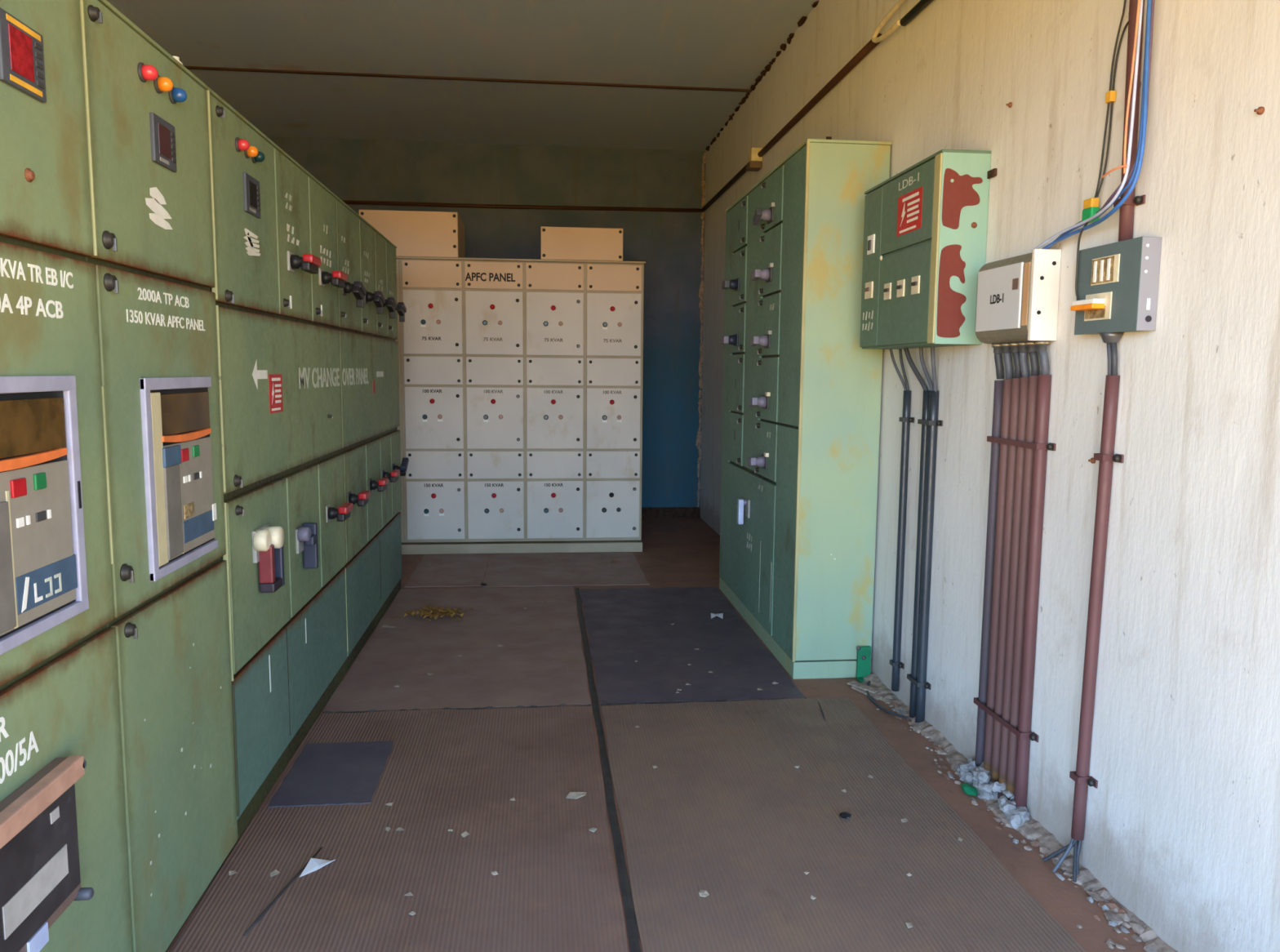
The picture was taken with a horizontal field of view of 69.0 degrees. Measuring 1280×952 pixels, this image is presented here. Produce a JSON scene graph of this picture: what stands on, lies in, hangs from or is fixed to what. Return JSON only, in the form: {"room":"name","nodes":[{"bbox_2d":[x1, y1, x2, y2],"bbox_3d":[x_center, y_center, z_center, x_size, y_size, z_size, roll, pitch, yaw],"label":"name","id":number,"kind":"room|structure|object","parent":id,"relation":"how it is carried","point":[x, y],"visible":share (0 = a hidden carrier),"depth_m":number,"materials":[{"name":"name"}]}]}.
{"room":"electrical room","nodes":[
{"label":"electrical room","id":0,"kind":"room"},
{"bbox_2d":[106,0,818,151],"bbox_3d":[-0.823,-2.533,3.926,4.600,0.080,9.700,0,6,-6],"label":"ceiling","id":1,"kind":"structure","parent":0,"point":[694,43],"depth_m":6.16,"materials":[{"name":"paint"}]},
{"bbox_2d":[184,66,751,92],"bbox_3d":[-1.164,-2.784,6.541,3.970,0.012,0.035,0,6,-6],"label":"trim","id":2,"kind":"structure","parent":1,"relation":"attached to","point":[186,67],"depth_m":6.53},
{"bbox_2d":[266,136,706,506],"bbox_3d":[-1.390,-1.313,8.726,3.970,3.430,0.230,0,6,-6],"label":"wall","id":3,"kind":"structure","parent":0,"point":[668,242],"depth_m":8.57,"materials":[{"name":"paint"}]},
{"bbox_2d":[342,200,703,212],"bbox_3d":[-1.351,-2.458,8.468,3.900,0.047,0.034,0,6,-6],"label":"conduit","id":4,"kind":"object","parent":3,"relation":"attached to","point":[347,202],"visible":0.77,"depth_m":8.49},
{"bbox_2d":[641,506,700,517],"bbox_3d":[-1.392,0.355,8.791,3.970,0.100,0.014,0,6,-6],"label":"baseboard","id":5,"kind":"structure","parent":3,"relation":"attached to","point":[646,512],"depth_m":8.96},
{"bbox_2d":[695,151,706,506],"bbox_3d":[0.578,-1.302,8.816,0.069,3.423,0.018,0,6,-6],"label":"trim","id":6,"kind":"structure","parent":3,"relation":"attached to","point":[703,183],"depth_m":8.80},
{"bbox_2d":[166,517,1146,951],"bbox_3d":[-0.855,0.975,4.321,4.600,0.120,9.700,0,6,-6],"label":"floor","id":7,"kind":"structure","parent":0,"point":[677,552],"depth_m":3.48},
{"bbox_2d":[0,0,132,951],"bbox_3d":[-1.467,0.159,1.386,0.952,2.148,1.007,0,6,-6],"label":"tall cabinet","id":8,"kind":"object","parent":7,"relation":"on","point":[64,884],"visible":1,"depth_m":1.68,"materials":[{"name":"metal"}]},
{"bbox_2d":[79,0,237,951],"bbox_3d":[-1.564,0.051,2.229,0.935,2.171,0.698,0,6,-6],"label":"tall cabinet","id":9,"kind":"object","parent":7,"relation":"on","point":[147,115],"visible":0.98,"depth_m":2.18,"materials":[{"name":"metal"}]},
{"bbox_2d":[137,62,158,82],"bbox_3d":[-1.100,-0.904,2.088,0.036,0.041,0.041,0,6,-6],"label":"lamp","id":10,"kind":"object","parent":9,"relation":"attached to","point":[146,73],"depth_m":2.08,"materials":[{"name":"red plastic"}]},
{"bbox_2d":[153,75,173,93],"bbox_3d":[-1.109,-0.914,2.174,0.036,0.041,0.041,0,6,-6],"label":"lamp","id":11,"kind":"object","parent":9,"relation":"attached to","point":[162,84],"depth_m":2.16,"materials":[{"name":"orange plastic"}]},
{"bbox_2d":[168,86,186,103],"bbox_3d":[-1.118,-0.924,2.259,0.036,0.041,0.041,0,6,-6],"label":"lamp","id":12,"kind":"object","parent":9,"relation":"attached to","point":[176,95],"depth_m":2.25,"materials":[{"name":"blue plastic"}]},
{"bbox_2d":[205,87,352,845],"bbox_3d":[-1.659,-0.066,3.361,0.984,2.148,1.582,0,6,-6],"label":"tall cabinet","id":13,"kind":"object","parent":7,"relation":"on","point":[277,278],"visible":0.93,"depth_m":3.12,"materials":[{"name":"metal"}]},
{"bbox_2d":[235,137,249,151],"bbox_3d":[-1.170,-0.976,2.746,0.036,0.041,0.041,0,6,-6],"label":"lamp","id":14,"kind":"object","parent":13,"relation":"attached to","point":[241,144],"depth_m":2.73,"materials":[{"name":"red plastic"}]},
{"bbox_2d":[244,145,257,158],"bbox_3d":[-1.179,-0.986,2.829,0.036,0.041,0.041,0,6,-6],"label":"lamp","id":15,"kind":"object","parent":13,"relation":"attached to","point":[252,152],"depth_m":2.82,"materials":[{"name":"orange plastic"}]},
{"bbox_2d":[251,151,265,163],"bbox_3d":[-1.186,-0.993,2.898,0.036,0.041,0.041,0,6,-6],"label":"lamp","id":16,"kind":"object","parent":13,"relation":"attached to","point":[260,157],"depth_m":2.89,"materials":[{"name":"green plastic"}]},
{"bbox_2d":[271,377,281,410],"bbox_3d":[-1.225,-0.276,3.137,0.001,0.109,0.121,0,6,-6],"label":"print","id":17,"kind":"object","parent":13,"relation":"attached to","point":[276,382],"depth_m":3.14,"materials":[{"name":"white paint"}]},
{"bbox_2d":[334,196,408,672],"bbox_3d":[-1.831,-0.250,4.987,0.984,2.148,1.702,0,6,-6],"label":"tall cabinet","id":18,"kind":"object","parent":7,"relation":"on","point":[369,308],"visible":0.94,"depth_m":4.81,"materials":[{"name":"metal"}]},
{"bbox_2d":[169,706,627,951],"bbox_3d":[-0.601,1.125,2.425,1.107,0.010,2.874,0,6,-6],"label":"rubber mat","id":19,"kind":"object","parent":7,"relation":"on","point":[555,887],"visible":1,"depth_m":2.69,"materials":[{"name":"rubber"}]},
{"bbox_2d":[270,869,279,876],"bbox_3d":[-1.014,1.102,2.587,0.026,0.004,0.028,-3,7,-26],"label":"chip","id":20,"kind":"object","parent":19,"relation":"on","point":[274,872],"visible":1,"depth_m":2.58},
{"bbox_2d":[299,857,334,876],"bbox_3d":[-0.920,1.094,2.623,0.104,0.013,0.054,-5,9,-43],"label":"paper scrap","id":21,"kind":"object","parent":19,"relation":"on","point":[313,864],"visible":1,"depth_m":2.62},
{"bbox_2d":[267,740,394,807],"bbox_3d":[-1.058,1.028,3.242,0.326,0.003,0.513,0,6,-6],"label":"rubber mat","id":22,"kind":"object","parent":19,"relation":"on","point":[340,773],"depth_m":3.21,"materials":[{"name":"rubber"}]},
{"bbox_2d":[461,831,469,837],"bbox_3d":[-0.528,1.081,2.809,0.022,0.004,0.025,6,8,39],"label":"chip","id":23,"kind":"object","parent":19,"relation":"on","point":[464,833],"visible":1,"depth_m":2.81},
{"bbox_2d":[565,791,586,798],"bbox_3d":[-0.210,1.053,3.075,0.070,0.006,0.045,0,6,-6],"label":"paper scrap","id":24,"kind":"object","parent":19,"relation":"on","point":[571,794],"visible":1,"depth_m":3.07,"materials":[{"name":"paper"}]},
{"bbox_2d":[404,553,490,586],"bbox_3d":[-1.331,0.655,6.560,0.501,0.005,1.073,0,6,-6],"label":"rubber mat","id":25,"kind":"object","parent":7,"relation":"on","point":[468,569],"visible":1,"depth_m":6.49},
{"bbox_2d":[322,586,591,711],"bbox_3d":[-0.866,0.843,4.933,1.107,0.003,2.168,0,6,-6],"label":"rubber mat","id":26,"kind":"object","parent":7,"relation":"on","point":[540,661],"visible":0.98,"depth_m":4.57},
{"bbox_2d":[382,603,472,622],"bbox_3d":[-1.193,0.776,5.291,0.428,0.042,0.313,2,7,10],"label":"dried leaves","id":27,"kind":"object","parent":26,"relation":"on","point":[433,614],"visible":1,"depth_m":5.28,"materials":[{"name":"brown plant"}]},
{"bbox_2d":[323,703,590,712],"bbox_3d":[-0.750,0.961,3.854,1.090,0.012,0.016,0,6,-6],"label":"strip","id":28,"kind":"object","parent":7,"relation":"on","point":[561,704],"visible":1,"depth_m":3.86,"materials":[{"name":"black rubber"}]},
{"bbox_2d":[395,256,645,554],"bbox_3d":[-1.152,-0.558,7.448,2.292,2.220,0.894,0,6,-6],"label":"panel","id":29,"kind":"object","parent":7,"relation":"on","point":[520,427],"visible":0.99,"depth_m":7.05,"materials":[{"name":"beige metal"}]},
{"bbox_2d":[359,209,465,257],"bbox_3d":[-1.727,-1.811,7.132,0.710,0.330,0.638,0,6,-6],"label":"cable box","id":30,"kind":"object","parent":29,"relation":"on","point":[413,233],"visible":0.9,"depth_m":6.83,"materials":[{"name":"beige metal"}]},
{"bbox_2d":[540,226,622,261],"bbox_3d":[-0.462,-1.768,7.245,0.616,0.242,0.588,0,6,-6],"label":"cable box","id":31,"kind":"object","parent":29,"relation":"on","point":[578,243],"visible":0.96,"depth_m":6.96,"materials":[{"name":"beige metal"}]},
{"bbox_2d":[482,551,649,586],"bbox_3d":[-0.539,0.655,6.628,1.096,0.003,1.103,0,6,-6],"label":"rubber mat","id":32,"kind":"object","parent":7,"relation":"on","point":[542,569],"visible":1,"depth_m":6.55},
{"bbox_2d":[574,587,640,951],"bbox_3d":[-0.147,1.005,3.539,0.031,0.007,5.000,0,6,-6],"label":"floor gap","id":33,"kind":"object","parent":7,"relation":"on","point":[633,933],"visible":1,"depth_m":2.99,"materials":[{"name":"black rubber"}]},
{"bbox_2d":[579,586,805,703],"bbox_3d":[0.166,0.844,5.011,0.900,0.003,2.088,0,6,-6],"label":"rubber mat","id":34,"kind":"object","parent":7,"relation":"on","point":[624,626],"visible":1,"depth_m":4.69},
{"bbox_2d":[711,613,723,618],"bbox_3d":[0.442,0.798,5.346,0.071,0.015,0.106,1,6,3],"label":"paper scrap","id":35,"kind":"object","parent":34,"relation":"on","point":[713,615],"visible":1,"depth_m":5.34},
{"bbox_2d":[600,697,806,706],"bbox_3d":[0.276,0.958,3.968,0.885,0.012,0.024,0,6,-6],"label":"strip","id":36,"kind":"object","parent":7,"relation":"on","point":[727,700],"visible":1,"depth_m":3.95,"materials":[{"name":"black rubber"}]},
{"bbox_2d":[719,136,892,679],"bbox_3d":[0.759,-0.386,5.044,0.459,2.450,1.824,0,6,-6],"label":"tall cabinet","id":37,"kind":"object","parent":7,"relation":"on","point":[802,395],"visible":1,"depth_m":4.25,"materials":[{"name":"metal"}]},
{"bbox_2d":[600,696,1086,951],"bbox_3d":[0.517,1.121,2.552,1.082,0.008,2.890,0,6,-6],"label":"rubber mat","id":38,"kind":"object","parent":7,"relation":"on","point":[726,811],"visible":1,"depth_m":2.77,"materials":[{"name":"rubber"}]},
{"bbox_2d":[698,889,709,897],"bbox_3d":[0.171,1.122,2.503,0.029,0.004,0.028,4,7,28],"label":"chip","id":39,"kind":"object","parent":38,"relation":"on","point":[702,892],"visible":1,"depth_m":2.50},
{"bbox_2d":[839,811,851,818],"bbox_3d":[0.650,1.074,2.943,0.040,0.018,0.028,0,6,-6],"label":"crumb","id":40,"kind":"object","parent":38,"relation":"on","point":[843,815],"visible":1,"depth_m":2.94,"materials":[{"name":"black plastic"}]},
{"bbox_2d":[905,922,912,928],"bbox_3d":[0.686,1.142,2.369,0.017,0.004,0.021,0,6,-6],"label":"chip","id":41,"kind":"object","parent":38,"relation":"on","point":[908,925],"visible":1,"depth_m":2.37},
{"bbox_2d":[856,645,871,682],"bbox_3d":[1.024,0.858,4.256,0.070,0.160,0.055,0,6,-6],"label":"bracket","id":42,"kind":"object","parent":7,"relation":"on","point":[864,653],"visible":0.94,"depth_m":4.26,"materials":[{"name":"green paint"}]},
{"bbox_2d":[847,680,882,700],"bbox_3d":[1.005,0.944,4.112,0.074,0.015,0.212,-3,7,-26],"label":"plaster slab","id":43,"kind":"object","parent":7,"relation":"on","point":[859,686],"visible":1,"depth_m":4.11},
{"bbox_2d":[866,680,909,719],"bbox_3d":[1.026,0.952,3.967,0.071,0.034,0.495,0,6,-4],"label":"loose cable","id":44,"kind":"object","parent":7,"relation":"on","point":[870,698],"visible":0.99,"depth_m":3.88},
{"bbox_2d":[960,782,977,795],"bbox_3d":[1.109,1.052,3.125,0.047,0.027,0.085,0,6,-6],"label":"scrap","id":45,"kind":"object","parent":7,"relation":"on","point":[970,789],"visible":1,"depth_m":3.11,"materials":[{"name":"green paint"}]},
{"bbox_2d":[956,757,1029,829],"bbox_3d":[1.169,1.041,3.083,0.098,0.113,0.429,0,6,-6],"label":"lump","id":46,"kind":"object","parent":7,"relation":"on","point":[979,777],"visible":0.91,"depth_m":3.06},
{"bbox_2d":[861,672,1177,951],"bbox_3d":[1.147,1.060,3.090,0.187,0.045,2.429,0,6,-5],"label":"rubble","id":47,"kind":"object","parent":7,"relation":"on","point":[1116,913],"visible":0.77,"depth_m":2.76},
{"bbox_2d":[700,0,1279,951],"bbox_3d":[1.178,-0.802,4.400,0.230,3.430,9.430,0,6,-6],"label":"wall","id":48,"kind":"structure","parent":0,"point":[1182,829],"depth_m":2.45,"materials":[{"name":"paint"}]},
{"bbox_2d":[746,147,762,171],"bbox_3d":[0.795,-2.199,6.473,0.089,0.135,0.124,0,6,-6],"label":"junction box","id":49,"kind":"object","parent":48,"relation":"attached to","point":[754,162],"visible":0.93,"depth_m":6.42,"materials":[{"name":"beige plastic"}]},
{"bbox_2d":[705,0,818,151],"bbox_3d":[0.866,-2.726,6.165,0.068,0.074,4.809,0,6,-6],"label":"trim","id":50,"kind":"structure","parent":48,"relation":"attached to","point":[783,46],"depth_m":6.31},
{"bbox_2d":[702,33,881,211],"bbox_3d":[0.830,-2.220,6.413,0.038,0.048,4.560,0,6,-6],"label":"conduit","id":51,"kind":"object","parent":48,"relation":"attached to","point":[870,45],"visible":0.89,"depth_m":5.22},
{"bbox_2d":[871,0,906,43],"bbox_3d":[1.113,-1.889,3.561,0.026,0.105,1.230,0,6,-6],"label":"flexible hose","id":52,"kind":"object","parent":51,"relation":"attached to","point":[874,39],"visible":1,"depth_m":3.98,"materials":[{"name":"beige plastic"}]},
{"bbox_2d":[888,659,904,668],"bbox_3d":[1.093,0.801,3.964,0.038,0.022,0.071,0,6,-6],"label":"saddle","id":53,"kind":"object","parent":48,"relation":"attached to","point":[900,664],"visible":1,"depth_m":3.96,"materials":[{"name":"grey plastic"}]},
{"bbox_2d":[891,390,911,691],"bbox_3d":[1.100,0.282,3.921,0.032,1.280,0.032,0,6,-6],"label":"conduit pipe","id":54,"kind":"object","parent":48,"relation":"attached to","point":[907,393],"visible":0.99,"depth_m":3.91,"materials":[{"name":"black paint"}]},
{"bbox_2d":[898,417,914,422],"bbox_3d":[1.102,-0.233,3.848,0.038,0.022,0.071,0,6,-6],"label":"saddle","id":55,"kind":"object","parent":48,"relation":"attached to","point":[911,420],"visible":1,"depth_m":3.84,"materials":[{"name":"grey plastic"}]},
{"bbox_2d":[899,0,933,26],"bbox_3d":[1.250,-1.716,2.426,0.039,0.044,2.920,0,6,-6],"label":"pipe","id":56,"kind":"object","parent":48,"relation":"attached to","point":[920,6],"visible":1,"depth_m":3.73,"materials":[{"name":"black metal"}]},
{"bbox_2d":[906,673,930,689],"bbox_3d":[1.116,0.823,3.727,0.043,0.022,0.139,0,6,-6],"label":"saddle","id":57,"kind":"object","parent":48,"relation":"attached to","point":[927,686],"visible":0.94,"depth_m":3.69,"materials":[{"name":"grey plastic"}]},
{"bbox_2d":[909,390,929,717],"bbox_3d":[1.120,0.326,3.720,0.034,1.330,0.034,0,6,-6],"label":"conduit pipe","id":58,"kind":"object","parent":48,"relation":"attached to","point":[926,393],"visible":0.56,"depth_m":3.71,"materials":[{"name":"black paint"}]},
{"bbox_2d":[915,390,939,722],"bbox_3d":[1.126,0.333,3.655,0.036,1.330,0.036,0,6,-6],"label":"conduit pipe","id":59,"kind":"object","parent":48,"relation":"attached to","point":[933,395],"visible":0.98,"depth_m":3.64,"materials":[{"name":"black paint"}]},
{"bbox_2d":[859,149,996,349],"bbox_3d":[1.058,-0.820,3.539,0.187,0.651,0.818,0,6,-6],"label":"board","id":60,"kind":"object","parent":48,"relation":"attached to","point":[926,224],"visible":1,"depth_m":3.27,"materials":[{"name":"green paint"}]},
{"bbox_2d":[888,348,906,390],"bbox_3d":[1.079,-0.429,3.887,0.013,0.203,0.108,-4,8,-33],"label":"power cable","id":61,"kind":"object","parent":60,"relation":"attached to","point":[891,349],"visible":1,"depth_m":3.89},
{"bbox_2d":[898,348,909,390],"bbox_3d":[1.093,-0.425,3.855,0.012,0.201,0.062,-4,8,-34],"label":"power cable","id":62,"kind":"object","parent":60,"relation":"attached to","point":[900,349],"visible":1,"depth_m":3.85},
{"bbox_2d":[899,191,919,233],"bbox_3d":[0.989,-0.965,3.418,0.001,0.123,0.179,0,6,-6],"label":"print","id":63,"kind":"object","parent":60,"relation":"attached to","point":[908,201],"depth_m":3.41,"materials":[{"name":"white paint"}]},
{"bbox_2d":[903,347,928,390],"bbox_3d":[1.096,-0.407,3.688,0.021,0.205,0.137,-3,8,-31],"label":"power cable","id":64,"kind":"object","parent":60,"relation":"attached to","point":[908,355],"visible":0.94,"depth_m":3.69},
{"bbox_2d":[919,347,933,390],"bbox_3d":[1.115,-0.398,3.618,0.017,0.201,0.094,-3,7,-26],"label":"power cable","id":65,"kind":"object","parent":60,"relation":"attached to","point":[921,349],"visible":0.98,"depth_m":3.62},
{"bbox_2d":[930,346,937,391],"bbox_3d":[1.122,-0.391,3.553,0.048,0.201,0.018,-5,8,-40],"label":"power cable","id":66,"kind":"object","parent":60,"relation":"attached to","point":[932,348],"visible":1,"depth_m":3.54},
{"bbox_2d":[917,418,942,426],"bbox_3d":[1.125,-0.208,3.611,0.043,0.022,0.139,0,6,-6],"label":"saddle","id":67,"kind":"object","parent":48,"relation":"attached to","point":[940,423],"visible":0.94,"depth_m":3.57,"materials":[{"name":"grey plastic"}]},
{"bbox_2d":[974,380,1003,767],"bbox_3d":[1.179,0.361,3.139,0.036,1.360,0.036,0,6,-6],"label":"conduit pipe","id":68,"kind":"object","parent":48,"relation":"attached to","point":[998,384],"visible":0.62,"depth_m":3.12,"materials":[{"name":"paint"}]},
{"bbox_2d":[983,379,1012,773],"bbox_3d":[1.186,0.366,3.079,0.036,1.364,0.036,0,6,-6],"label":"conduit pipe","id":69,"kind":"object","parent":48,"relation":"attached to","point":[1006,394],"visible":0.6,"depth_m":3.06,"materials":[{"name":"brown paint"}]},
{"bbox_2d":[990,377,1020,782],"bbox_3d":[1.191,0.370,3.026,0.036,1.368,0.036,0,6,-6],"label":"conduit pipe","id":70,"kind":"object","parent":48,"relation":"attached to","point":[1015,382],"visible":0.62,"depth_m":3.01,"materials":[{"name":"brown paint"}]},
{"bbox_2d":[973,697,1038,742],"bbox_3d":[1.188,0.791,3.036,0.044,0.022,0.347,0,6,-6],"label":"saddle","id":71,"kind":"object","parent":48,"relation":"attached to","point":[1033,736],"visible":0.89,"depth_m":2.98,"materials":[{"name":"red paint"}]},
{"bbox_2d":[997,377,1028,798],"bbox_3d":[1.197,0.374,2.974,0.036,1.372,0.036,0,6,-6],"label":"conduit pipe","id":72,"kind":"object","parent":48,"relation":"attached to","point":[1024,385],"visible":0.59,"depth_m":2.96,"materials":[{"name":"brown paint"}]},
{"bbox_2d":[974,248,1061,353],"bbox_3d":[1.171,-0.535,2.916,0.096,0.300,0.352,0,6,-6],"label":"box","id":73,"kind":"object","parent":48,"relation":"attached to","point":[1017,297],"visible":1,"depth_m":2.81,"materials":[{"name":"white"}]},
{"bbox_2d":[994,353,1004,378],"bbox_3d":[1.179,-0.365,3.058,0.036,0.094,0.026,0,6,-6],"label":"power cable","id":74,"kind":"object","parent":73,"relation":"attached to","point":[997,357],"visible":1,"depth_m":3.05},
{"bbox_2d":[1003,352,1013,379],"bbox_3d":[1.185,-0.358,2.997,0.036,0.093,0.024,0,6,-6],"label":"power cable","id":75,"kind":"object","parent":73,"relation":"attached to","point":[1007,356],"visible":0.93,"depth_m":2.99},
{"bbox_2d":[1012,351,1022,377],"bbox_3d":[1.192,-0.352,2.940,0.036,0.097,0.031,0,6,-6],"label":"power cable","id":76,"kind":"object","parent":73,"relation":"attached to","point":[1015,355],"visible":0.74,"depth_m":2.93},
{"bbox_2d":[1018,352,1030,377],"bbox_3d":[1.196,-0.347,2.897,0.036,0.098,0.032,0,6,-6],"label":"power cable","id":77,"kind":"object","parent":73,"relation":"attached to","point":[1023,357],"visible":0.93,"depth_m":2.89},
{"bbox_2d":[1028,351,1039,375],"bbox_3d":[1.202,-0.340,2.840,0.036,0.096,0.029,0,6,-6],"label":"power cable","id":78,"kind":"object","parent":73,"relation":"attached to","point":[1033,357],"visible":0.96,"depth_m":2.83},
{"bbox_2d":[1038,350,1049,374],"bbox_3d":[1.208,-0.334,2.785,0.036,0.097,0.031,0,6,-6],"label":"power cable","id":79,"kind":"object","parent":73,"relation":"attached to","point":[1043,355],"visible":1,"depth_m":2.77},
{"bbox_2d":[1031,0,1143,252],"bbox_3d":[1.196,-1.466,2.467,0.029,1.657,0.457,0,6,-6],"label":"wire","id":80,"kind":"object","parent":73,"relation":"attached to","point":[1138,42],"visible":0.96,"depth_m":2.31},
{"bbox_2d":[1101,164,1127,177],"bbox_3d":[1.192,-0.768,2.348,0.013,0.016,0.096,0,6,-8],"label":"wire","id":81,"kind":"object","parent":80,"relation":"attached to","point":[1126,165],"visible":1,"depth_m":2.34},
{"bbox_2d":[1123,0,1140,173],"bbox_3d":[1.212,-1.002,2.292,0.010,0.501,0.028,0,6,-6],"label":"wire","id":82,"kind":"object","parent":80,"relation":"attached to","point":[1139,1],"visible":1,"depth_m":2.30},
{"bbox_2d":[1041,0,1151,248],"bbox_3d":[1.210,-1.463,2.439,0.035,1.658,0.456,0,6,-6],"label":"wire","id":83,"kind":"object","parent":73,"relation":"attached to","point":[1127,194],"visible":0.99,"depth_m":2.29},
{"bbox_2d":[1048,12,1146,248],"bbox_3d":[1.222,-1.466,2.465,0.034,1.657,0.438,0,6,-6],"label":"wire","id":84,"kind":"object","parent":73,"relation":"attached to","point":[1131,178],"visible":0.49,"depth_m":2.33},
{"bbox_2d":[1049,0,1155,248],"bbox_3d":[1.230,-1.468,2.486,0.045,1.657,0.456,0,6,-6],"label":"wire","id":85,"kind":"object","parent":73,"relation":"attached to","point":[1131,171],"visible":0.48,"depth_m":2.32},
{"bbox_2d":[1005,375,1037,800],"bbox_3d":[1.202,0.378,2.925,0.036,1.376,0.036,0,6,-6],"label":"conduit pipe","id":86,"kind":"object","parent":48,"relation":"attached to","point":[1033,380],"visible":0.59,"depth_m":2.91,"materials":[{"name":"brown paint"}]},
{"bbox_2d":[986,435,1056,450],"bbox_3d":[1.196,-0.105,2.935,0.044,0.022,0.347,0,6,-6],"label":"saddle","id":87,"kind":"object","parent":48,"relation":"attached to","point":[1051,446],"visible":0.93,"depth_m":2.87,"materials":[{"name":"red paint"}]},
{"bbox_2d":[1013,374,1051,807],"bbox_3d":[1.208,0.382,2.870,0.038,1.380,0.038,0,6,-6],"label":"conduit pipe","id":88,"kind":"object","parent":48,"relation":"attached to","point":[1044,381],"visible":0.97,"depth_m":2.85,"materials":[{"name":"red paint"}]},
{"bbox_2d":[1069,770,1097,788],"bbox_3d":[1.236,0.846,2.596,0.040,0.022,0.072,0,6,-6],"label":"saddle","id":89,"kind":"object","parent":48,"relation":"attached to","point":[1091,781],"visible":0.88,"depth_m":2.59,"materials":[{"name":"red paint"}]},
{"bbox_2d":[1071,374,1119,840],"bbox_3d":[1.244,0.378,2.548,0.034,1.301,0.059,0,6,-6],"label":"conduit pipe","id":90,"kind":"object","parent":48,"relation":"attached to","point":[1112,382],"visible":0.96,"depth_m":2.53,"materials":[{"name":"red paint"}]},
{"bbox_2d":[1042,839,1077,862],"bbox_3d":[1.198,1.055,2.653,0.091,0.120,0.011,5,8,36],"label":"strand","id":91,"kind":"object","parent":90,"relation":"attached to","point":[1060,851],"visible":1,"depth_m":2.66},
{"bbox_2d":[1052,838,1073,872],"bbox_3d":[1.198,1.058,2.627,0.075,0.119,0.011,-2,7,-19],"label":"strand","id":92,"kind":"object","parent":90,"relation":"attached to","point":[1069,846],"visible":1,"depth_m":2.63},
{"bbox_2d":[1072,841,1077,882],"bbox_3d":[1.219,1.060,2.606,0.011,0.119,0.094,3,7,25],"label":"strand","id":93,"kind":"object","parent":90,"relation":"attached to","point":[1075,846],"visible":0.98,"depth_m":2.60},
{"bbox_2d":[1076,840,1081,875],"bbox_3d":[1.230,1.059,2.612,0.014,0.118,0.047,4,7,27],"label":"strand","id":94,"kind":"object","parent":90,"relation":"attached to","point":[1079,843],"visible":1,"depth_m":2.61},
{"bbox_2d":[1093,453,1124,462],"bbox_3d":[1.246,-0.049,2.477,0.040,0.022,0.072,0,6,-6],"label":"saddle","id":95,"kind":"object","parent":48,"relation":"attached to","point":[1118,458],"visible":0.99,"depth_m":2.47,"materials":[{"name":"red paint"}]},
{"bbox_2d":[1070,235,1161,342],"bbox_3d":[1.226,-0.477,2.435,0.092,0.256,0.277,0,6,-6],"label":"switch box","id":96,"kind":"object","parent":48,"relation":"attached to","point":[1117,282],"visible":1,"depth_m":2.38,"materials":[{"name":"grey metal"}]},
{"bbox_2d":[1075,222,1088,300],"bbox_3d":[1.206,-0.585,2.545,0.016,0.221,0.043,6,8,41],"label":"wire","id":97,"kind":"object","parent":96,"relation":"attached to","point":[1086,223],"visible":0.89,"depth_m":2.54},
{"bbox_2d":[1070,291,1112,320],"bbox_3d":[1.196,-0.449,2.472,0.039,0.070,0.127,0,6,-6],"label":"switch","id":98,"kind":"object","parent":96,"relation":"attached to","point":[1091,305],"depth_m":2.46,"materials":[{"name":"orange plastic"}]},
{"bbox_2d":[1106,342,1111,375],"bbox_3d":[1.246,-0.300,2.468,0.024,0.107,0.015,2,7,13],"label":"power cable","id":99,"kind":"object","parent":96,"relation":"attached to","point":[1108,344],"visible":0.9,"depth_m":2.46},
{"bbox_2d":[1110,342,1117,375],"bbox_3d":[1.248,-0.298,2.451,0.023,0.107,0.016,0,6,-6],"label":"power cable","id":100,"kind":"object","parent":96,"relation":"attached to","point":[1113,345],"visible":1,"depth_m":2.44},
{"bbox_2d":[1113,195,1145,207],"bbox_3d":[1.254,-0.704,2.386,0.040,0.022,0.072,0,6,-6],"label":"saddle","id":101,"kind":"object","parent":48,"relation":"attached to","point":[1138,200],"visible":0.69,"depth_m":2.38,"materials":[{"name":"red paint"}]},
{"bbox_2d":[1118,0,1143,241],"bbox_3d":[1.260,-1.441,2.341,0.034,1.679,0.087,0,6,-6],"label":"conduit pipe","id":102,"kind":"object","parent":48,"relation":"attached to","point":[1125,232],"visible":0.59,"depth_m":2.37,"materials":[{"name":"red paint"}]},
{"bbox_2d":[1094,0,1126,197],"bbox_3d":[1.252,-1.307,2.431,0.013,1.125,0.092,0,6,-6],"label":"wire","id":103,"kind":"object","parent":102,"relation":"hanging from","point":[1125,1],"visible":1,"depth_m":2.48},
{"bbox_2d":[1081,197,1099,223],"bbox_3d":[1.232,-0.725,2.544,0.026,0.063,0.046,0,6,-6],"label":"connector","id":104,"kind":"object","parent":103,"relation":"attached to","point":[1091,206],"visible":0.88,"depth_m":2.53,"materials":[{"name":"green plastic"}]},
{"bbox_2d":[1096,22,1128,197],"bbox_3d":[1.257,-0.968,2.462,0.014,0.435,0.090,-1,7,-14],"label":"wire","id":105,"kind":"object","parent":102,"relation":"hanging from","point":[1126,24],"visible":0.86,"depth_m":2.48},
{"bbox_2d":[1105,90,1115,103],"bbox_3d":[1.253,-1.009,2.479,0.017,0.028,0.024,0,6,-6],"label":"tag","id":106,"kind":"object","parent":105,"relation":"attached to","point":[1110,96],"visible":1,"depth_m":2.47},
{"bbox_2d":[1253,106,1264,115],"bbox_3d":[1.311,-0.774,1.973,0.018,0.015,0.016,0,6,-6],"label":"nail","id":107,"kind":"object","parent":48,"relation":"attached to","point":[1260,110],"visible":1,"depth_m":1.97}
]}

